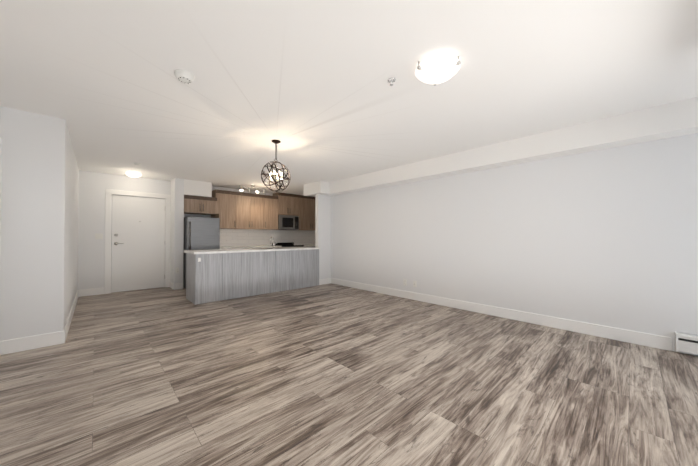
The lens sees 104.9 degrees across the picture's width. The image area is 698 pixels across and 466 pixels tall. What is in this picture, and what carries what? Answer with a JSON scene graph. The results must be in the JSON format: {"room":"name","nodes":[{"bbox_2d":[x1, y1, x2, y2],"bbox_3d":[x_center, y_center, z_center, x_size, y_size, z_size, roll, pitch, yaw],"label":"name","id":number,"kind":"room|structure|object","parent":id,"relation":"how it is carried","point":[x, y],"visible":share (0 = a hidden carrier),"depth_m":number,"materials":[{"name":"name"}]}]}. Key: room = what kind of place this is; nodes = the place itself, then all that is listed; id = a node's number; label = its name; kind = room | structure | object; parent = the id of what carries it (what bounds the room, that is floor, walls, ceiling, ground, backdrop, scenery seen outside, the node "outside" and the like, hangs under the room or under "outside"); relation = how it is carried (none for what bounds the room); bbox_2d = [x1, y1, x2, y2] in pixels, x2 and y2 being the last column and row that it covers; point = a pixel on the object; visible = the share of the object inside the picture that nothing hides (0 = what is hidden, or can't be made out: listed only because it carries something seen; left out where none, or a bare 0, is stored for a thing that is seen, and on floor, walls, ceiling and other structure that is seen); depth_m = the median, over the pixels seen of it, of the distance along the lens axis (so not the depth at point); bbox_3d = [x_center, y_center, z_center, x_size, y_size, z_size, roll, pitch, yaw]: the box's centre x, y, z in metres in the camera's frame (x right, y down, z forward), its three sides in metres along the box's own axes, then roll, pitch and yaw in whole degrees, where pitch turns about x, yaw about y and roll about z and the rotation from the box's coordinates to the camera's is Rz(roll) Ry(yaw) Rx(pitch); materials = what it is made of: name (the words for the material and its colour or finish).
{"room":"empty living room","nodes":[
{"label":"empty living room","id":0,"kind":"room"},
{"bbox_2d":[0,106,78,340],"bbox_3d":[-4.468,-0.025,3.946,0.570,2.500,3.150,1,-1,-43],"label":"wall","id":1,"kind":"structure","parent":0,"point":[39,235],"depth_m":2.86,"materials":[{"name":"white paint"}]},
{"bbox_2d":[0,331,64,354],"bbox_3d":[-3.334,1.144,2.831,0.464,0.140,0.014,1,-1,-43],"label":"baseboard","id":2,"kind":"structure","parent":1,"relation":"attached to","point":[28,343],"depth_m":2.82,"materials":[{"name":"white paint"}]},
{"bbox_2d":[64,290,77,341],"bbox_3d":[-4.256,1.157,4.136,0.014,0.140,3.150,1,-1,-43],"label":"baseboard","id":3,"kind":"structure","parent":1,"relation":"attached to","point":[68,323],"depth_m":3.62,"materials":[{"name":"white paint"}]},
{"bbox_2d":[78,170,272,289],"bbox_3d":[-3.435,0.005,7.170,6.500,2.500,0.120,1,-1,-43],"label":"wall","id":4,"kind":"structure","parent":0,"point":[92,186],"depth_m":5.47,"materials":[{"name":"white paint"}]},
{"bbox_2d":[78,287,103,296],"bbox_3d":[-5.191,1.168,5.409,0.374,0.140,0.014,1,-1,-43],"label":"baseboard","id":5,"kind":"structure","parent":4,"relation":"attached to","point":[90,292],"depth_m":5.39,"materials":[{"name":"white paint"}]},
{"bbox_2d":[104,189,170,293],"bbox_3d":[-4.677,0.156,5.984,1.144,2.175,0.138,1,-1,-43],"label":"door frame","id":6,"kind":"structure","parent":4,"relation":"attached to","point":[109,193],"depth_m":5.68,"materials":[{"name":"white paint"}]},
{"bbox_2d":[111,195,164,292],"bbox_3d":[-4.646,0.205,5.964,0.950,2.060,0.103,1,-1,-43],"label":"entry door","id":7,"kind":"structure","parent":4,"relation":"in","point":[138,247],"depth_m":5.94,"materials":[{"name":"white paint"}]},
{"bbox_2d":[184,195,219,217],"bbox_3d":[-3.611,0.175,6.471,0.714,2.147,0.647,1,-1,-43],"label":"upper cabinet","id":8,"kind":"object","parent":4,"relation":"attached to","point":[199,205],"visible":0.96,"depth_m":6.38,"materials":[{"name":"brown wood"}]},
{"bbox_2d":[212,189,235,228],"bbox_3d":[-3.272,-0.628,7.006,0.498,0.978,0.347,1,-1,-43],"label":"upper cabinet","id":9,"kind":"object","parent":4,"relation":"attached to","point":[226,200],"depth_m":6.89,"materials":[{"name":"brown wood"}]},
{"bbox_2d":[236,193,263,228],"bbox_3d":[-2.810,-0.624,7.442,0.772,0.978,0.347,1,-1,-43],"label":"upper cabinet","id":10,"kind":"object","parent":4,"relation":"attached to","point":[238,210],"depth_m":7.30,"materials":[{"name":"brown wood"}]},
{"bbox_2d":[220,229,314,246],"bbox_3d":[-2.343,0.108,8.111,3.380,0.472,0.010,1,-1,-43],"label":"tile backsplash","id":11,"kind":"structure","parent":4,"relation":"attached to","point":[241,237],"depth_m":7.91,"materials":[{"name":"white tile"}]},
{"bbox_2d":[264,195,279,228],"bbox_3d":[-2.363,-0.620,7.863,0.456,0.978,0.347,1,-1,-43],"label":"upper cabinet","id":12,"kind":"object","parent":4,"relation":"attached to","point":[271,204],"depth_m":7.74,"materials":[{"name":"brown wood"}]},
{"bbox_2d":[272,193,299,216],"bbox_3d":[-1.949,-0.900,8.257,0.679,0.659,0.347,1,-1,-43],"label":"upper cabinet","id":13,"kind":"object","parent":4,"relation":"attached to","point":[289,203],"depth_m":8.15,"materials":[{"name":"brown wood"}]},
{"bbox_2d":[278,215,298,229],"bbox_3d":[-1.879,-0.342,8.176,0.674,0.438,0.535,1,-1,-43],"label":"microwave","id":14,"kind":"object","parent":13,"relation":"attached to","point":[287,222],"visible":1,"depth_m":8.06,"materials":[{"name":"grey metal"}]},
{"bbox_2d":[299,195,314,230],"bbox_3d":[-1.351,-0.673,8.820,0.963,1.102,0.347,1,-1,-43],"label":"upper cabinet","id":15,"kind":"object","parent":4,"relation":"attached to","point":[307,204],"depth_m":8.60,"materials":[{"name":"brown wood"}]},
{"bbox_2d":[170,178,183,283],"bbox_3d":[-3.998,-0.004,6.226,0.175,2.500,0.480,1,-1,-43],"label":"wall","id":16,"kind":"structure","parent":0,"point":[177,226],"depth_m":6.07,"materials":[{"name":"white paint"}]},
{"bbox_2d":[169,281,173,289],"bbox_3d":[-4.060,1.175,6.143,0.014,0.140,0.460,1,-1,-43],"label":"baseboard","id":17,"kind":"structure","parent":16,"relation":"attached to","point":[171,284],"depth_m":6.13,"materials":[{"name":"white paint"}]},
{"bbox_2d":[174,283,182,289],"bbox_3d":[-3.833,1.174,6.031,0.189,0.140,0.014,1,-1,-43],"label":"baseboard","id":18,"kind":"structure","parent":16,"relation":"attached to","point":[177,286],"depth_m":6.02,"materials":[{"name":"white paint"}]},
{"bbox_2d":[220,244,314,248],"bbox_3d":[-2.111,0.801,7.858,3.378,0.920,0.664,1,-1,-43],"label":"countertop","id":19,"kind":"structure","parent":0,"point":[244,247],"depth_m":7.22,"materials":[{"name":"white stone"}]},
{"bbox_2d":[315,194,330,278],"bbox_3d":[-0.166,0.005,7.190,1.720,2.500,0.120,1,-1,-43],"label":"wall","id":20,"kind":"structure","parent":0,"point":[323,223],"depth_m":6.67,"materials":[{"name":"white paint"}]},
{"bbox_2d":[319,278,330,284],"bbox_3d":[-0.600,1.180,6.677,0.400,0.140,0.014,1,-1,-43],"label":"baseboard","id":21,"kind":"structure","parent":20,"relation":"attached to","point":[324,281],"depth_m":6.66,"materials":[{"name":"white paint"}]},
{"bbox_2d":[0,283,697,465],"bbox_3d":[-0.581,1.268,3.196,7.850,0.100,9.900,1,-1,-43],"label":"floor","id":22,"kind":"structure","parent":0,"point":[330,374],"depth_m":2.08,"materials":[{"name":"laminate"}]},
{"bbox_2d":[183,217,219,287],"bbox_3d":[-3.557,0.432,6.407,0.684,1.632,0.776,1,-1,-43],"label":"fridge","id":23,"kind":"object","parent":22,"relation":"on","point":[201,233],"visible":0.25,"depth_m":6.14,"materials":[{"name":"grey metal"}]},
{"bbox_2d":[187,249,318,304],"bbox_3d":[-1.919,0.803,5.823,2.683,0.878,0.650,1,-1,-43],"label":"kitchen island","id":24,"kind":"object","parent":22,"relation":"on","point":[213,275],"depth_m":5.29,"materials":[{"name":"grey wood"}]},
{"bbox_2d":[183,247,310,252],"bbox_3d":[-1.953,0.342,5.843,2.716,0.040,0.780,1,-1,-43],"label":"island countertop","id":25,"kind":"structure","parent":24,"relation":"on","point":[213,250],"depth_m":5.34,"materials":[{"name":"white stone"}]},
{"bbox_2d":[272,242,303,246],"bbox_3d":[-1.842,0.754,8.113,0.750,0.980,0.663,1,-1,-43],"label":"range","id":26,"kind":"object","parent":22,"relation":"on","point":[289,244],"visible":0.19,"depth_m":8.10,"materials":[{"name":"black metal"}]},
{"bbox_2d":[0,0,697,196],"bbox_3d":[-0.581,-1.332,3.221,7.850,0.100,9.900,1,-1,-43],"label":"ceiling","id":27,"kind":"structure","parent":0,"point":[306,83],"depth_m":2.20,"materials":[{"name":"paint"}]},
{"bbox_2d":[125,171,141,176],"bbox_3d":[-4.407,-1.212,5.487,0.270,0.099,0.280,1,-1,-43],"label":"ceiling light","id":28,"kind":"object","parent":27,"relation":"attached to","point":[132,174],"visible":1,"depth_m":5.42,"materials":[{"name":"white glass"}]},
{"bbox_2d":[174,70,193,83],"bbox_3d":[-1.336,-1.269,2.177,0.140,0.046,0.140,1,-1,-43],"label":"smoke detector","id":29,"kind":"object","parent":27,"relation":"attached to","point":[183,76],"visible":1,"depth_m":2.14,"materials":[{"name":"white plastic"}]},
{"bbox_2d":[184,179,211,196],"bbox_3d":[-3.720,-1.077,6.499,0.590,0.350,0.480,1,-1,-43],"label":"beam","id":30,"kind":"structure","parent":27,"relation":"attached to","point":[197,188],"depth_m":6.31,"materials":[{"name":"white paint"}]},
{"bbox_2d":[239,185,265,193],"bbox_3d":[-2.457,-1.154,6.874,0.720,0.188,0.129,1,-1,-43],"label":"track light","id":31,"kind":"object","parent":27,"relation":"attached to","point":[241,189],"visible":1,"depth_m":6.83,"materials":[{"name":"grey metal"}]},
{"bbox_2d":[261,140,290,191],"bbox_3d":[-1.003,-0.929,3.685,0.414,0.697,0.408,1,-1,-43],"label":"pendant chandelier","id":32,"kind":"object","parent":27,"relation":"hanging from","point":[270,174],"visible":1,"depth_m":3.65,"materials":[{"name":"brown metal"}]},
{"bbox_2d":[304,181,334,195],"bbox_3d":[-0.717,-1.109,6.728,0.530,0.280,0.710,1,-1,-43],"label":"beam","id":33,"kind":"structure","parent":27,"relation":"attached to","point":[318,187],"depth_m":6.45,"materials":[{"name":"white paint"}]},
{"bbox_2d":[387,78,395,85],"bbox_3d":[0.356,-1.271,2.249,0.068,0.040,0.068,1,-1,-43],"label":"sprinkler","id":34,"kind":"object","parent":27,"relation":"attached to","point":[391,80],"visible":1,"depth_m":2.24,"materials":[{"name":"silver metal"}]},
{"bbox_2d":[415,55,460,85],"bbox_3d":[0.680,-1.236,2.052,0.330,0.114,0.340,1,-1,-43],"label":"ceiling light","id":35,"kind":"object","parent":27,"relation":"attached to","point":[435,70],"visible":1,"depth_m":1.98,"materials":[{"name":"white glass"}]},
{"bbox_2d":[330,97,697,194],"bbox_3d":[2.058,-1.135,3.985,0.260,0.280,7.090,1,-1,-43],"label":"beam","id":36,"kind":"structure","parent":27,"relation":"attached to","point":[672,119],"depth_m":3.33,"materials":[{"name":"white paint"}]},
{"bbox_2d":[331,133,697,355],"bbox_3d":[2.107,-0.023,4.199,0.120,2.500,7.350,1,-1,-43],"label":"wall","id":37,"kind":"structure","parent":0,"point":[607,237],"depth_m":3.51,"materials":[{"name":"white paint"}]},
{"bbox_2d":[331,278,671,350],"bbox_3d":[1.445,1.163,4.792,0.014,0.140,5.536,1,-1,-43],"label":"baseboard","id":38,"kind":"structure","parent":37,"relation":"attached to","point":[645,339],"depth_m":3.63,"materials":[{"name":"white paint"}]},
{"bbox_2d":[675,332,697,354],"bbox_3d":[3.919,1.094,2.128,0.070,0.187,1.689,1,-1,-43],"label":"baseboard heater","id":39,"kind":"object","parent":37,"relation":"attached to","point":[686,343],"visible":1,"depth_m":2.67,"materials":[{"name":"white metal"}]},
{"bbox_3d":[-1.857,-0.054,0.853,0.120,2.500,4.935,1,-1,-43],"label":"wall","id":40,"kind":"structure","parent":0,"visible":0},
{"bbox_2d":[0,137,1,253],"bbox_3d":[-3.149,0.126,2.233,0.138,2.165,1.060,1,-1,-43],"label":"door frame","id":41,"kind":"structure","parent":40,"relation":"attached to","point":[0,186],"depth_m":2.65,"materials":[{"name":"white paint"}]}
]}

